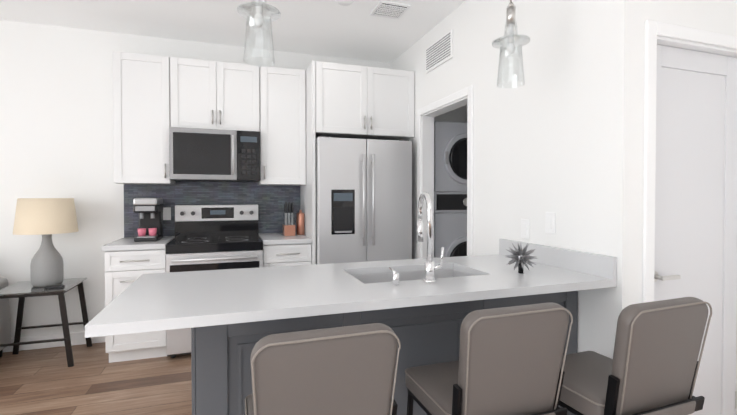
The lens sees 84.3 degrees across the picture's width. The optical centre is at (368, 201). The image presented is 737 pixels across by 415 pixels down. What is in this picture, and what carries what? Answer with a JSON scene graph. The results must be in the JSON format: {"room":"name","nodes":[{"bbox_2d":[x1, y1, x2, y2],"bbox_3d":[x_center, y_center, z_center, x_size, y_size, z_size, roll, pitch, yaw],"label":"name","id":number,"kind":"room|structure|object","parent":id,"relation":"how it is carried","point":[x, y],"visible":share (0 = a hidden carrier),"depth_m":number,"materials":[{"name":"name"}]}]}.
{"room":"kitchen","nodes":[
{"label":"kitchen","id":0,"kind":"room"},
{"bbox_2d":[0,342,191,414],"bbox_3d":[-1.056,1.325,0.352,7.220,0.060,7.240,0,1,-19],"label":"floor","id":1,"kind":"structure","parent":0,"point":[49,381],"depth_m":2.80,"materials":[{"name":"brown wood"}]},
{"bbox_2d":[0,277,10,356],"bbox_3d":[-3.806,0.832,2.567,2.138,0.860,0.935,0,1,-19],"label":"sofa","id":2,"kind":"object","parent":1,"relation":"on","point":[5,336],"visible":0.79,"depth_m":3.25,"materials":[{"name":"fabric"}]},
{"bbox_2d":[0,278,91,366],"bbox_3d":[-2.574,0.952,3.205,0.556,0.606,0.490,0,1,-19],"label":"side table","id":3,"kind":"object","parent":1,"relation":"on","point":[21,290],"visible":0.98,"depth_m":3.10,"materials":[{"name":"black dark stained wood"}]},
{"bbox_2d":[13,198,78,286],"bbox_3d":[-2.546,0.319,3.221,0.410,0.685,0.410,0,1,-19],"label":"table lamp","id":4,"kind":"object","parent":3,"relation":"on","point":[46,218],"visible":1,"depth_m":3.13,"materials":[{"name":"grey ceramic"}]},
{"bbox_2d":[102,236,174,362],"bbox_3d":[-1.890,0.789,3.409,0.432,0.921,0.652,0,1,-19],"label":"base cabinet","id":5,"kind":"object","parent":1,"relation":"on","point":[129,262],"visible":0.44,"depth_m":3.14,"materials":[{"name":"white wood"}]},
{"bbox_2d":[133,198,162,241],"bbox_3d":[-1.868,0.149,3.462,0.176,0.355,0.335,0,1,-19],"label":"coffee maker","id":6,"kind":"object","parent":5,"relation":"on","point":[150,212],"visible":1,"depth_m":3.38,"materials":[{"name":"black plastic"}]},
{"bbox_2d":[165,204,262,357],"bbox_3d":[-1.321,0.642,3.553,0.734,1.210,0.716,0,1,-19],"label":"range","id":7,"kind":"object","parent":1,"relation":"on","point":[214,237],"visible":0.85,"depth_m":3.38,"materials":[{"name":"grey metal"}]},
{"bbox_2d":[258,233,311,266],"bbox_3d":[-0.788,0.783,3.783,0.415,0.921,0.652,0,1,-19],"label":"base cabinet","id":8,"kind":"object","parent":1,"relation":"on","point":[280,249],"visible":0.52,"depth_m":3.51,"materials":[{"name":"white wood"}]},
{"bbox_2d":[283,202,294,235],"bbox_3d":[-0.753,0.163,3.848,0.100,0.315,0.150,0,1,-19],"label":"knife block","id":9,"kind":"object","parent":8,"relation":"on","point":[288,229],"visible":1,"depth_m":3.80,"materials":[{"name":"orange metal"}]},
{"bbox_2d":[297,210,304,234],"bbox_3d":[-0.653,0.201,3.914,0.076,0.238,0.076,0,1,-19],"label":"copper canister","id":10,"kind":"object","parent":8,"relation":"on","point":[300,223],"visible":1,"depth_m":3.88,"materials":[{"name":"orange metal"}]},
{"bbox_2d":[300,60,315,264],"bbox_3d":[-0.578,0.008,3.851,0.028,2.470,0.637,0,1,-19],"label":"panel","id":11,"kind":"object","parent":1,"relation":"on","point":[308,199],"visible":0.5,"depth_m":3.61,"materials":[{"name":"white wood"}]},
{"bbox_2d":[245,323,400,414],"bbox_3d":[-0.175,0.809,1.283,0.412,0.947,0.496,0,1,-19],"label":"stool","id":12,"kind":"object","parent":1,"relation":"on","point":[347,370],"visible":1,"depth_m":1.06,"materials":[{"name":"beige leather"}]},
{"bbox_2d":[315,136,411,263],"bbox_3d":[-0.119,0.336,3.934,0.880,1.812,0.784,0,1,-19],"label":"fridge","id":13,"kind":"object","parent":1,"relation":"on","point":[363,200],"visible":0.52,"depth_m":3.59,"materials":[{"name":"grey metal"}]},
{"bbox_2d":[191,291,577,414],"bbox_3d":[0.112,0.828,2.037,1.786,0.884,0.584,0,1,-19],"label":"kitchen island","id":14,"kind":"object","parent":1,"relation":"on","point":[422,308],"depth_m":1.66,"materials":[{"name":"grey wood"}]},
{"bbox_2d":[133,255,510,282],"bbox_3d":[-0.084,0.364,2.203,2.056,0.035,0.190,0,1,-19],"label":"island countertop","id":15,"kind":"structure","parent":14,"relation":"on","point":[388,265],"depth_m":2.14,"materials":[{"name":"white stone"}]},
{"bbox_2d":[349,267,476,282],"bbox_3d":[0.230,0.486,2.021,0.668,0.228,0.384,0,1,-19],"label":"sink","id":16,"kind":"object","parent":15,"relation":"in","point":[406,272],"depth_m":2.17,"materials":[{"name":"silver metal"}]},
{"bbox_2d":[85,259,616,337],"bbox_3d":[0.048,0.370,1.812,2.056,0.035,0.635,0,1,-19],"label":"island countertop","id":17,"kind":"structure","parent":14,"relation":"on","point":[147,305],"depth_m":1.59,"materials":[{"name":"white stone"}]},
{"bbox_2d":[417,191,444,282],"bbox_3d":[0.262,0.153,1.853,0.100,0.397,0.211,0,1,-19],"label":"faucet","id":18,"kind":"object","parent":17,"relation":"on","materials":[{"name":"silver metal"}]},
{"bbox_2d":[505,243,537,272],"bbox_3d":[0.742,0.271,1.980,0.149,0.156,0.156,0,1,-19],"label":"ornament","id":19,"kind":"object","parent":17,"relation":"on","point":[520,257],"visible":1,"depth_m":1.96,"materials":[{"name":"silver metal"}]},
{"bbox_2d":[434,121,466,257],"bbox_3d":[0.830,0.237,4.243,0.660,2.000,0.770,0,1,-19],"label":"dryer","id":20,"kind":"object","parent":1,"relation":"on","point":[450,187],"visible":0.35,"depth_m":3.85,"materials":[{"name":"white metal"}]},
{"bbox_2d":[405,302,572,414],"bbox_3d":[0.406,0.806,1.501,0.412,0.947,0.496,0,1,-19],"label":"stool","id":21,"kind":"object","parent":1,"relation":"on","point":[509,361],"visible":1,"depth_m":1.30,"materials":[{"name":"beige leather"}]},
{"bbox_2d":[559,297,711,414],"bbox_3d":[0.924,0.805,1.572,0.420,0.947,0.507,0,1,-19],"label":"stool","id":22,"kind":"object","parent":1,"relation":"on","point":[651,367],"visible":0.79,"depth_m":1.37,"materials":[{"name":"beige leather"}]},
{"bbox_2d":[0,20,464,337],"bbox_3d":[-2.199,-0.125,3.702,7.220,2.740,0.120,0,1,-19],"label":"wall","id":23,"kind":"structure","parent":0,"point":[56,111],"depth_m":3.50,"materials":[{"name":"paint"}]},
{"bbox_2d":[3,331,104,351],"bbox_3d":[-3.829,1.199,3.097,3.430,0.110,0.017,0,1,-19],"label":"baseboard","id":24,"kind":"structure","parent":23,"relation":"attached to","point":[77,338],"depth_m":3.46,"materials":[{"name":"paint"}]},
{"bbox_2d":[113,51,174,184],"bbox_3d":[-1.928,-0.687,3.517,0.420,1.070,0.382,0,1,-19],"label":"upper cabinet","id":25,"kind":"object","parent":23,"relation":"attached to","point":[141,106],"visible":1,"depth_m":3.37,"materials":[{"name":"white wood"}]},
{"bbox_2d":[124,181,299,237],"bbox_3d":[-1.441,0.067,3.891,1.575,0.507,0.010,0,1,-19],"label":"tile backsplash","id":26,"kind":"structure","parent":23,"relation":"attached to","point":[270,200],"depth_m":3.88,"materials":[{"name":"tile"}]},
{"bbox_2d":[163,207,170,219],"bbox_3d":[-1.857,0.114,3.740,0.072,0.116,0.009,0,1,-19],"label":"outlet","id":27,"kind":"object","parent":26,"relation":"attached to","point":[166,213],"visible":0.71,"depth_m":3.74,"materials":[{"name":"plastic"}]},
{"bbox_2d":[170,57,259,131],"bbox_3d":[-1.378,-0.926,3.700,0.734,0.598,0.382,0,1,-19],"label":"upper cabinet","id":28,"kind":"object","parent":23,"relation":"attached to","point":[205,94],"visible":0.79,"depth_m":3.54,"materials":[{"name":"white wood"}]},
{"bbox_2d":[169,127,260,181],"bbox_3d":[-1.365,-0.402,3.667,0.734,0.438,0.468,0,1,-19],"label":"microwave","id":29,"kind":"object","parent":28,"relation":"attached to","point":[205,155],"visible":1,"depth_m":3.48,"materials":[{"name":"grey metal"}]},
{"bbox_2d":[258,66,305,184],"bbox_3d":[-0.831,-0.693,3.889,0.415,1.070,0.382,0,1,-19],"label":"upper cabinet","id":30,"kind":"object","parent":23,"relation":"attached to","point":[282,126],"visible":0.92,"depth_m":3.75,"materials":[{"name":"white wood"}]},
{"bbox_2d":[315,61,413,140],"bbox_3d":[-0.108,-0.919,3.978,0.947,0.620,0.672,0,1,-19],"label":"upper cabinet","id":31,"kind":"object","parent":23,"relation":"attached to","point":[359,102],"visible":0.98,"depth_m":3.68,"materials":[{"name":"white wood"}]},
{"bbox_2d":[0,0,465,62],"bbox_3d":[-1.056,-1.474,0.310,7.220,0.060,7.240,0,1,-19],"label":"ceiling","id":32,"kind":"structure","parent":0,"point":[355,30],"depth_m":3.37,"materials":[{"name":"paint"}]},
{"bbox_2d":[237,0,279,66],"bbox_3d":[-0.459,-1.025,1.702,0.176,0.879,0.176,0,1,-19],"label":"pendant light","id":33,"kind":"object","parent":32,"relation":"hanging from","point":[258,19],"visible":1,"depth_m":1.69,"materials":[{"name":"clear glass"}]},
{"bbox_2d":[336,0,353,5],"bbox_3d":[-0.171,-1.466,2.965,0.136,0.035,0.136,0,1,-19],"label":"smoke detector","id":34,"kind":"object","parent":32,"relation":"attached to","point":[345,2],"visible":1,"depth_m":2.96,"materials":[{"name":"paint"}]},
{"bbox_2d":[370,0,410,19],"bbox_3d":[0.166,-1.478,3.153,0.250,0.017,0.250,0,1,-19],"label":"ceiling vent","id":35,"kind":"object","parent":32,"relation":"in","point":[389,9],"visible":0.98,"depth_m":3.13,"materials":[{"name":"metal"}]},
{"bbox_2d":[492,0,529,87],"bbox_3d":[0.688,-1.016,1.964,0.176,0.904,0.176,0,1,-19],"label":"pendant light","id":36,"kind":"object","parent":32,"relation":"hanging from","point":[510,23],"visible":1,"depth_m":1.95,"materials":[{"name":"clear glass"}]},
{"bbox_2d":[465,105,466,122],"bbox_3d":[2.307,-0.092,1.471,0.120,2.740,7.000,0,1,-19],"label":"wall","id":37,"kind":"structure","parent":0,"point":[465,113],"depth_m":4.73,"materials":[{"name":"paint"}]},
{"bbox_2d":[390,0,644,358],"bbox_3d":[0.742,-0.117,3.157,0.120,2.740,2.800,0,1,-19],"label":"wall","id":38,"kind":"structure","parent":0,"point":[559,132],"depth_m":2.16,"materials":[{"name":"paint"}]},
{"bbox_2d":[426,29,452,73],"bbox_3d":[0.582,-1.241,3.398,0.015,0.220,0.450,0,1,-19],"label":"air vent","id":39,"kind":"object","parent":38,"relation":"in","point":[439,52],"visible":1,"depth_m":3.36,"materials":[{"name":"metal"}]},
{"bbox_2d":[417,85,473,258],"bbox_3d":[0.661,0.205,3.377,0.136,2.090,0.900,0,1,-19],"label":"trim","id":40,"kind":"structure","parent":38,"relation":"attached to","point":[425,138],"depth_m":3.71,"materials":[{"name":"paint"}]},
{"bbox_2d":[521,219,529,238],"bbox_3d":[0.927,0.164,2.411,0.010,0.116,0.072,0,1,-19],"label":"light switch","id":41,"kind":"object","parent":38,"relation":"attached to","point":[525,223],"depth_m":2.40,"materials":[{"name":"paint"}]},
{"bbox_2d":[545,212,555,233],"bbox_3d":[0.991,0.117,2.221,0.010,0.116,0.072,0,1,-19],"label":"light switch","id":42,"kind":"object","parent":38,"relation":"attached to","point":[550,218],"depth_m":2.22,"materials":[{"name":"paint"}]},
{"bbox_2d":[497,239,616,278],"bbox_3d":[0.982,0.296,2.228,0.020,0.100,0.825,0,1,-19],"label":"backsplash","id":43,"kind":"structure","parent":38,"relation":"attached to","point":[591,263],"depth_m":2.07,"materials":[{"name":"white stone"}]},
{"bbox_2d":[642,0,653,268],"bbox_3d":[1.258,-0.098,1.917,0.060,2.740,0.120,0,1,-19],"label":"wall","id":44,"kind":"structure","parent":0,"point":[649,9],"depth_m":1.85,"materials":[{"name":"paint"}]},
{"bbox_2d":[654,0,736,49],"bbox_3d":[1.617,-1.115,2.024,0.700,0.710,0.120,0,1,-19],"label":"wall","id":45,"kind":"structure","parent":0,"point":[718,16],"depth_m":1.96,"materials":[{"name":"paint"}]},
{"bbox_2d":[642,20,736,414],"bbox_3d":[1.619,0.225,2.036,0.818,2.090,0.136,0,1,-19],"label":"door frame","id":46,"kind":"structure","parent":45,"relation":"attached to","point":[654,30],"depth_m":1.85,"materials":[{"name":"paint"}]},
{"bbox_2d":[654,45,736,414],"bbox_3d":[1.631,0.258,2.022,0.682,2.008,0.102,0,1,-19],"label":"door","id":47,"kind":"structure","parent":45,"relation":"in","point":[696,188],"depth_m":2.06,"materials":[{"name":"paint"}]}
]}

